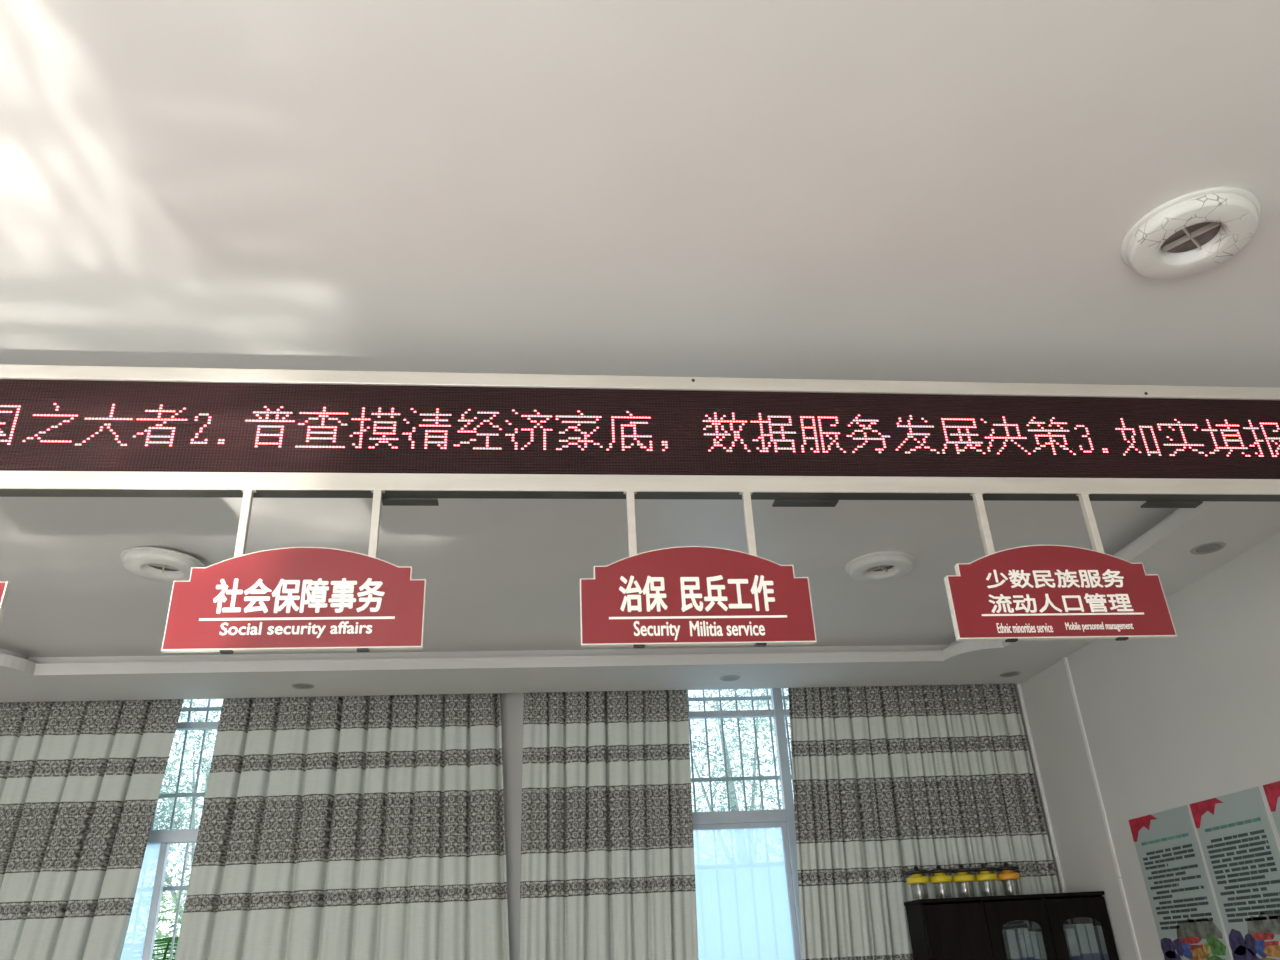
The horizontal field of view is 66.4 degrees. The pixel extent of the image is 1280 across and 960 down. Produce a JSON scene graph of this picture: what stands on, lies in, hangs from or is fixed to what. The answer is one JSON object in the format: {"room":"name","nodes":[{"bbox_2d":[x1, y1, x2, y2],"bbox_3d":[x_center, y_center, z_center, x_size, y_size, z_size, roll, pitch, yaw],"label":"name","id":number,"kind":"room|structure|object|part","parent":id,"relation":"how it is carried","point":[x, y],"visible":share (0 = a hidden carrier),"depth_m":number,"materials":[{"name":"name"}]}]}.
{"room":"government service hall","nodes":[
{"label":"government service hall","id":0,"kind":"room"},
{"bbox_2d":[500,693,523,959],"bbox_3d":[-1.631,3.175,6.608,9.314,3.600,0.220,0,-27,-7],"label":"wall","id":1,"kind":"structure","parent":0,"point":[512,704],"depth_m":7.02,"materials":[{"name":"paint"}]},
{"bbox_2d":[120,698,222,959],"bbox_3d":[-3.050,2.769,6.567,3.640,2.780,0.180,0,-27,-7],"label":"window","id":2,"kind":"structure","parent":1,"relation":"in","point":[141,932],"depth_m":6.61,"materials":[{"name":"glass"}]},
{"bbox_3d":[-3.692,3.227,6.327,0.882,1.625,0.006,0,-27,-7],"label":"pane","id":3,"kind":"part","parent":2,"relation":"part of","materials":[{"name":"clear glass"}]},
{"bbox_2d":[163,843,188,959],"label":"window grille","id":4,"kind":"object","parent":1,"relation":"in","point":[167,888],"depth_m":6.83,"materials":[{"name":"metal"}]},
{"bbox_3d":[-3.083,2.853,6.854,3.780,0.028,0.013,0,-27,-7],"label":"rail","id":5,"kind":"part","parent":4,"relation":"part of","materials":[{"name":"metal"}]},
{"bbox_2d":[150,730,205,829],"label":"window grille","id":6,"kind":"object","parent":1,"relation":"in","point":[195,794],"depth_m":7.12,"materials":[{"name":"metal"}]},
{"bbox_3d":[-3.113,2.291,7.136,3.780,0.028,0.013,0,-27,-7],"label":"rail","id":7,"kind":"part","parent":6,"relation":"part of","materials":[{"name":"metal"}]},
{"bbox_2d":[181,699,221,721],"label":"window grille","id":8,"kind":"object","parent":1,"relation":"in","point":[187,709],"depth_m":7.39,"materials":[{"name":"metal"}]},
{"bbox_3d":[-3.142,1.733,7.416,3.780,0.028,0.013,0,-27,-7],"label":"rail","id":9,"kind":"part","parent":8,"relation":"part of","materials":[{"name":"metal"}]},
{"bbox_2d":[687,688,793,811],"bbox_3d":[1.068,2.928,7.254,3.604,2.870,0.137,0,-27,-7],"label":"window grille","id":10,"kind":"object","parent":1,"relation":"in","point":[767,697],"visible":0.02,"depth_m":7.68,"materials":[{"name":"metal"}]},
{"bbox_3d":[1.001,1.759,7.894,3.580,0.028,0.013,0,-27,-7],"label":"rail","id":11,"kind":"part","parent":10,"relation":"part of","materials":[{"name":"metal"}]},
{"bbox_3d":[1.030,2.317,7.614,3.580,0.028,0.013,0,-27,-7],"label":"rail","id":12,"kind":"part","parent":10,"relation":"part of","materials":[{"name":"metal"}]},
{"bbox_2d":[688,688,801,959],"bbox_3d":[1.093,2.794,7.045,3.440,2.780,0.180,0,-27,-7],"label":"window","id":13,"kind":"structure","parent":1,"relation":"in","point":[746,872],"depth_m":7.04,"materials":[{"name":"glass"}]},
{"bbox_3d":[1.086,2.808,7.105,3.380,2.750,0.060,0,-27,-7],"label":"frame","id":14,"kind":"part","parent":13,"relation":"part of","materials":[{"name":"metal"}]},
{"bbox_3d":[0.687,3.254,6.832,0.788,1.555,0.006,0,-27,-7],"label":"pane","id":15,"kind":"part","parent":13,"relation":"part of","materials":[{"name":"clear glass"}]},
{"bbox_3d":[0.687,3.254,6.831,0.858,1.625,0.030,0,-27,-7],"label":"sash","id":16,"kind":"part","parent":13,"relation":"part of","materials":[{"name":"metal"}]},
{"bbox_2d":[0,0,1279,657],"bbox_3d":[-1.138,-0.967,2.555,9.714,0.120,11.300,0,-27,-7],"label":"ceiling","id":17,"kind":"structure","parent":0,"point":[884,190],"depth_m":2.92,"materials":[{"name":"paint"}]},
{"bbox_2d":[120,547,205,582],"bbox_3d":[-2.441,0.444,5.017,0.410,0.077,0.410,-16,-29,23],"label":"rosette","id":18,"kind":"object","parent":17,"relation":"attached to","point":[151,563],"visible":0.89,"depth_m":4.93,"materials":[{"name":"paint"}]},
{"bbox_2d":[146,563,178,572],"bbox_3d":[-2.442,0.439,5.019,0.176,0.032,0.176,0,-27,-7],"label":"lamp","id":19,"kind":"object","parent":18,"relation":"attached to","point":[150,567],"depth_m":5.05,"materials":[{"name":"white plastic"}]},
{"bbox_3d":[-2.442,0.429,5.025,0.410,0.010,0.410,4,-27,-5],"label":"plate","id":20,"kind":"part","parent":18,"relation":"part of","materials":[{"name":"paint"}]},
{"bbox_2d":[0,508,1180,663],"bbox_3d":[-0.381,-0.884,2.580,6.885,0.075,9.320,0,-27,-7],"label":"trim","id":21,"kind":"structure","parent":17,"relation":"attached to","point":[395,655],"depth_m":6.66,"materials":[{"name":"paint"}]},
{"bbox_2d":[0,364,1279,507],"bbox_3d":[-0.030,-0.237,3.242,5.980,0.669,0.104,0,-27,-7],"label":"led display","id":22,"kind":"object","parent":17,"relation":"hanging from","point":[420,438],"visible":1,"depth_m":3.14,"materials":[{"name":"metal"}]},
{"bbox_2d":[0,582,10,625],"bbox_3d":[-2.105,0.248,2.703,0.700,0.500,0.027,0,-27,-7],"label":"hanging sign","id":23,"kind":"object","parent":22,"relation":"hanging from","point":[4,586],"visible":1,"depth_m":2.70,"materials":[{"name":"metal"}]},
{"bbox_2d":[161,489,426,653],"bbox_3d":[-0.973,0.255,2.833,0.700,0.500,0.028,0,-27,-7],"label":"hanging sign","id":24,"kind":"object","parent":22,"relation":"hanging from","point":[290,598],"visible":1,"depth_m":2.77,"materials":[{"name":"metal"}]},
{"bbox_3d":[-0.795,0.034,2.967,0.040,0.003,0.019,0,-27,-7],"label":"hanger plate","id":25,"kind":"part","parent":24,"relation":"part of","materials":[{"name":"metal"}]},
{"bbox_3d":[-0.031,-0.314,3.253,5.980,0.049,0.047,0,-27,-7],"label":"rail","id":26,"kind":"part","parent":22,"relation":"part of","materials":[{"name":"metal"}]},
{"bbox_3d":[-0.023,-0.147,3.174,5.920,0.320,0.028,0,-27,-7],"label":"display panel","id":27,"kind":"part","parent":22,"relation":"part of","materials":[{"name":"black plastic"}]},
{"bbox_3d":[-0.012,0.011,3.069,5.980,0.057,0.008,0,-27,-7],"label":"rail","id":28,"kind":"part","parent":22,"relation":"part of","materials":[{"name":"metal"}]},
{"bbox_2d":[579,491,816,647],"bbox_3d":[0.164,0.262,2.964,0.694,0.500,0.028,0,-27,-7],"label":"hanging sign","id":29,"kind":"object","parent":22,"relation":"hanging from","point":[685,595],"visible":1,"depth_m":2.90,"materials":[{"name":"metal"}]},
{"bbox_2d":[944,492,1176,641],"bbox_3d":[1.294,0.267,3.095,0.702,0.498,0.028,0,-27,-7],"label":"hanging sign","id":30,"kind":"object","parent":22,"relation":"hanging from","point":[1032,592],"visible":1,"depth_m":3.04,"materials":[{"name":"metal"}]},
{"bbox_2d":[845,551,914,581],"bbox_3d":[1.364,0.499,5.546,0.390,0.049,0.390,13,-31,-28],"label":"rosette","id":31,"kind":"object","parent":17,"relation":"attached to","point":[881,566],"visible":1,"depth_m":5.48,"materials":[{"name":"paint"}]},
{"bbox_2d":[867,565,893,571],"bbox_3d":[1.364,0.490,5.550,0.168,0.022,0.168,0,-27,-7],"label":"lamp","id":32,"kind":"object","parent":31,"relation":"on","point":[870,568],"depth_m":5.58,"materials":[{"name":"white plastic"}]},
{"bbox_2d":[1120,186,1261,278],"bbox_3d":[1.732,-0.760,3.074,0.400,0.049,0.400,9,-29,-22],"label":"rosette","id":33,"kind":"object","parent":17,"relation":"attached to","point":[1184,235],"visible":1,"depth_m":3.04,"materials":[{"name":"paint"}]},
{"bbox_2d":[1161,222,1220,252],"bbox_3d":[1.731,-0.768,3.079,0.172,0.022,0.172,0,-27,-7],"label":"lamp","id":34,"kind":"object","parent":33,"relation":"on","point":[1205,237],"depth_m":3.10,"materials":[{"name":"white plastic"}]},
{"bbox_3d":[-1.206,1.471,7.235,8.280,0.035,0.030,0,-27,-7],"label":"rail","id":35,"kind":"object","parent":17,"relation":"attached to","visible":0},
{"bbox_2d":[0,699,183,959],"bbox_3d":[-4.053,3.030,6.125,1.812,3.550,0.153,0,-27,-7],"label":"curtain","id":36,"kind":"object","parent":35,"relation":"hanging from","point":[81,781],"visible":0.92,"depth_m":6.52,"materials":[{"name":"fabric"}]},
{"bbox_2d":[174,693,509,959],"bbox_3d":[-1.915,3.040,6.366,2.140,3.550,0.152,0,-27,-7],"label":"curtain","id":37,"kind":"object","parent":35,"relation":"hanging from","point":[331,827],"visible":0.95,"depth_m":6.66,"materials":[{"name":"fabric"}]},
{"bbox_2d":[519,690,698,959],"bbox_3d":[-0.188,3.051,6.566,1.241,3.550,0.139,0,-27,-7],"label":"curtain","id":38,"kind":"object","parent":35,"relation":"hanging from","point":[608,864],"visible":0.96,"depth_m":6.85,"materials":[{"name":"fabric"}]},
{"bbox_2d":[788,684,1060,959],"bbox_3d":[2.035,3.066,6.825,1.938,3.550,0.161,0,-27,-7],"label":"curtain","id":39,"kind":"object","parent":35,"relation":"hanging from","point":[888,781],"visible":0.8,"depth_m":7.15,"materials":[{"name":"fabric"}]},
{"bbox_2d":[1014,532,1279,959],"bbox_3d":[3.674,0.723,2.267,0.200,3.600,11.300,0,-27,-7],"label":"wall","id":40,"kind":"structure","parent":0,"point":[1192,716],"depth_m":5.94,"materials":[{"name":"paint"}]},
{"bbox_2d":[1016,683,1066,892],"bbox_3d":[3.020,3.127,6.837,0.022,3.460,0.025,0,-27,-7],"label":"trim","id":41,"kind":"structure","parent":40,"relation":"attached to","point":[1026,721],"depth_m":7.24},
{"bbox_2d":[1063,657,1140,959],"bbox_3d":[3.101,2.802,6.186,0.014,3.450,0.033,0,-27,-7],"label":"conduit","id":42,"kind":"object","parent":40,"relation":"attached to","point":[1089,756],"visible":1,"depth_m":6.49,"materials":[{"name":"white plastic"}]},
{"bbox_2d":[1128,805,1230,959],"bbox_3d":[3.157,2.438,5.734,0.011,0.931,0.610,0,-27,-7],"label":"poster","id":43,"kind":"object","parent":40,"relation":"attached to","point":[1182,902],"visible":1,"depth_m":5.73,"materials":[{"name":"paper"}]},
{"bbox_2d":[1189,787,1279,959],"bbox_3d":[3.224,2.154,5.174,0.011,0.931,0.588,0,-27,-7],"label":"poster","id":44,"kind":"object","parent":40,"relation":"attached to","point":[1241,852],"visible":1,"depth_m":5.21,"materials":[{"name":"paper"}]},
{"bbox_2d":[1263,781,1279,836],"bbox_3d":[3.290,1.869,4.613,0.011,0.931,0.592,0,-27,-7],"label":"poster","id":45,"kind":"object","parent":40,"relation":"attached to","point":[1272,790],"visible":1,"depth_m":5.00,"materials":[{"name":"paper"}]},
{"bbox_3d":[-0.966,2.355,0.889,9.714,0.120,11.300,0,-27,-7],"label":"floor","id":46,"kind":"structure","parent":0,"visible":0},
{"bbox_2d":[904,891,1118,959],"bbox_3d":[2.467,3.635,6.084,1.270,1.930,0.336,0,-27,-7],"label":"cabinet","id":47,"kind":"object","parent":46,"relation":"on","point":[960,928],"visible":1,"depth_m":6.33,"materials":[{"name":"brown wood"}]},
{"bbox_2d":[904,866,929,898],"bbox_3d":[1.850,2.679,6.505,0.160,0.208,0.160,0,-27,-7],"label":"jar","id":48,"kind":"object","parent":47,"relation":"on","point":[917,878],"visible":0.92,"depth_m":6.47,"materials":[{"name":"clear plastic"}]},
{"bbox_3d":[1.847,2.608,6.541,0.160,0.050,0.160,0,-27,-7],"label":"black lid","id":49,"kind":"part","parent":48,"relation":"part of","materials":[{"name":"plastic"}]},
{"bbox_2d":[928,865,951,897],"bbox_3d":[2.007,2.680,6.523,0.160,0.208,0.160,0,-27,-7],"label":"jar","id":50,"kind":"object","parent":47,"relation":"on","point":[940,877],"visible":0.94,"depth_m":6.49,"materials":[{"name":"clear plastic"}]},
{"bbox_3d":[2.003,2.609,6.559,0.160,0.050,0.160,0,-27,-7],"label":"black lid","id":51,"kind":"part","parent":50,"relation":"part of","materials":[{"name":"plastic"}]},
{"bbox_3d":[2.066,3.558,5.938,0.413,1.815,0.020,0,-27,-7],"label":"door","id":52,"kind":"part","parent":47,"relation":"part of","materials":[{"name":"brown wood"}]},
{"bbox_2d":[951,864,974,896],"bbox_3d":[2.164,2.681,6.542,0.160,0.208,0.160,0,-27,-7],"label":"jar","id":53,"kind":"object","parent":47,"relation":"on","point":[962,875],"visible":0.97,"depth_m":6.51,"materials":[{"name":"clear plastic"}]},
{"bbox_3d":[2.160,2.610,6.577,0.160,0.050,0.160,0,-27,-7],"label":"black lid","id":54,"kind":"part","parent":53,"relation":"part of","materials":[{"name":"plastic"}]},
{"bbox_3d":[2.082,3.550,5.930,0.273,1.580,0.007,0,-27,-7],"label":"raised panel","id":55,"kind":"part","parent":47,"relation":"part of","materials":[{"name":"brown wood"}]},
{"bbox_2d":[973,863,997,895],"bbox_3d":[2.321,2.682,6.560,0.160,0.208,0.160,0,-27,-7],"label":"jar","id":56,"kind":"object","parent":47,"relation":"on","point":[985,875],"visible":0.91,"depth_m":6.53,"materials":[{"name":"clear plastic"}]},
{"bbox_3d":[2.317,2.611,6.595,0.160,0.050,0.160,0,-27,-7],"label":"black lid","id":57,"kind":"part","parent":56,"relation":"part of","materials":[{"name":"plastic"}]},
{"bbox_2d":[996,862,1019,894],"bbox_3d":[2.478,2.683,6.578,0.160,0.208,0.160,0,-27,-7],"label":"jar","id":58,"kind":"object","parent":47,"relation":"on","point":[1007,874],"visible":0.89,"depth_m":6.54,"materials":[{"name":"clear plastic"}]},
{"bbox_3d":[2.474,2.612,6.613,0.160,0.050,0.160,0,-27,-7],"label":"black lid","id":59,"kind":"part","parent":58,"relation":"part of","materials":[{"name":"plastic"}]},
{"bbox_2d":[1002,930,1019,959],"bbox_3d":[2.401,3.127,6.377,0.058,0.346,0.220,0,-27,-7],"label":"binder","id":60,"kind":"object","parent":47,"relation":"on","point":[1009,937],"visible":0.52,"depth_m":6.33,"materials":[{"name":"white plastic"}]},
{"bbox_2d":[1010,929,1027,959],"bbox_3d":[2.466,3.125,6.386,0.030,0.351,0.220,0,-27,-7],"label":"binder","id":61,"kind":"object","parent":47,"relation":"on","point":[1018,932],"visible":0.52,"depth_m":6.34,"materials":[{"name":"plastic"}]},
{"bbox_3d":[2.481,3.560,5.986,0.414,1.815,0.020,0,-27,-7],"label":"door","id":62,"kind":"part","parent":47,"relation":"part of","materials":[{"name":"brown wood"}]},
{"bbox_2d":[1020,928,1033,959],"bbox_3d":[2.505,3.124,6.391,0.034,0.353,0.220,0,-27,-7],"label":"binder","id":63,"kind":"object","parent":47,"relation":"on","point":[1024,930],"visible":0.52,"depth_m":6.33,"materials":[{"name":"white plastic"}]},
{"bbox_2d":[1029,932,1040,959],"bbox_3d":[2.550,3.135,6.391,0.034,0.331,0.220,0,-27,-7],"label":"binder","id":64,"kind":"object","parent":47,"relation":"on","point":[1032,935],"visible":0.44,"depth_m":6.33,"materials":[{"name":"white plastic"}]},
{"bbox_2d":[1035,932,1046,959],"bbox_3d":[2.600,3.137,6.395,0.050,0.326,0.220,0,-27,-7],"label":"binder","id":65,"kind":"object","parent":47,"relation":"on","point":[1039,937],"visible":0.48,"depth_m":6.33,"materials":[{"name":"white plastic"}]},
{"bbox_2d":[1064,929,1080,959],"bbox_3d":[2.808,3.134,6.422,0.062,0.336,0.220,0,-27,-7],"label":"binder","id":66,"kind":"object","parent":47,"relation":"on","point":[1070,935],"visible":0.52,"depth_m":6.36,"materials":[{"name":"plastic"}]},
{"bbox_2d":[1063,924,1091,959],"bbox_3d":[2.882,3.123,6.436,0.056,0.361,0.220,0,-27,-7],"label":"binder","id":67,"kind":"object","parent":47,"relation":"on","point":[1083,945],"visible":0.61,"depth_m":6.38,"materials":[{"name":"plastic"}]},
{"bbox_3d":[2.896,3.562,6.034,0.413,1.815,0.020,0,-27,-7],"label":"door","id":68,"kind":"part","parent":47,"relation":"part of","materials":[{"name":"brown wood"}]},
{"bbox_2d":[1084,924,1100,959],"bbox_3d":[2.945,3.123,6.443,0.050,0.361,0.220,0,-27,-7],"label":"binder","id":69,"kind":"object","parent":47,"relation":"on","point":[1090,934],"visible":0.5,"depth_m":6.38,"materials":[{"name":"grey plastic"}]},
{"bbox_2d":[1093,926,1108,959],"bbox_3d":[3.012,3.131,6.447,0.032,0.346,0.220,0,-27,-7],"label":"binder","id":70,"kind":"object","parent":47,"relation":"on","point":[1098,931],"visible":0.48,"depth_m":6.39,"materials":[{"name":"grey plastic"}]},
{"label":"outside","id":71,"kind":"structure","parent":0,"visible":0},
{"bbox_3d":[-1.892,10.071,15.864,28.000,0.200,22.400,0,-27,-7],"label":"ground","id":72,"kind":"structure","parent":71,"visible":0},
{"bbox_2d":[152,937,178,959],"bbox_3d":[-3.776,4.754,7.697,2.353,2.159,2.264,0,-27,-7],"label":"palm plant","id":73,"kind":"object","parent":72,"relation":"on","point":[167,941],"visible":0.14,"depth_m":7.82,"materials":[{"name":"green plant"}]},
{"bbox_2d":[152,872,190,959],"bbox_3d":[-4.546,5.161,9.140,1.561,2.801,1.040,0,-27,-7],"label":"bush","id":74,"kind":"object","parent":72,"relation":"on","point":[159,935],"visible":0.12,"depth_m":9.51,"materials":[{"name":"green plant"}]},
{"bbox_2d":[153,699,221,917],"bbox_3d":[-5.888,5.179,11.836,2.135,5.327,1.369,0,-27,-7],"label":"leafy tree","id":75,"kind":"object","parent":72,"relation":"on","point":[179,805],"visible":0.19,"depth_m":12.37,"materials":[{"name":"green plant"}]},
{"bbox_2d":[689,688,792,811],"bbox_3d":[1.258,4.904,12.368,2.661,5.632,1.579,0,-27,-7],"label":"leafy tree","id":76,"kind":"object","parent":72,"relation":"on","point":[733,799],"visible":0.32,"depth_m":12.90,"materials":[{"name":"green plant"}]},
{"bbox_3d":[-0.468,-1.804,-3.199,9.314,3.600,0.200,0,-27,-7],"label":"wall","id":77,"kind":"structure","parent":0,"visible":0},
{"bbox_2d":[291,683,313,688],"bbox_3d":[-2.310,1.409,6.708,0.150,0.017,0.150,0,-27,-7],"label":"recessed light","id":78,"kind":"object","parent":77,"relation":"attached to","point":[297,685],"visible":1,"depth_m":6.70,"materials":[{"name":"grey plastic"}]},
{"bbox_2d":[0,501,1279,702],"bbox_3d":[-1.115,-0.877,2.351,9.314,0.075,10.615,0,-27,-7],"label":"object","id":79,"kind":"structure","parent":77,"relation":"attached to","point":[1164,551],"depth_m":6.65,"materials":[{"name":"paint"}]},
{"bbox_2d":[720,675,739,680],"bbox_3d":[0.647,1.420,7.037,0.150,0.017,0.150,0,-27,-7],"label":"recessed light","id":80,"kind":"object","parent":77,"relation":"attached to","point":[728,677],"visible":1,"depth_m":7.03,"materials":[{"name":"white plastic"}]},
{"bbox_2d":[1000,671,1019,676],"bbox_3d":[2.760,1.444,7.303,0.150,0.017,0.150,0,-27,-7],"label":"recessed light","id":81,"kind":"object","parent":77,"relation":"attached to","point":[1012,673],"visible":1,"depth_m":7.30,"materials":[{"name":"grey plastic"}]},
{"bbox_2d":[1190,542,1225,554],"bbox_3d":[2.991,0.355,5.155,0.170,0.017,0.170,0,-27,-7],"label":"recessed light","id":82,"kind":"object","parent":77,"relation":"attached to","point":[1211,547],"visible":1,"depth_m":5.15,"materials":[{"name":"white plastic"}]}
]}

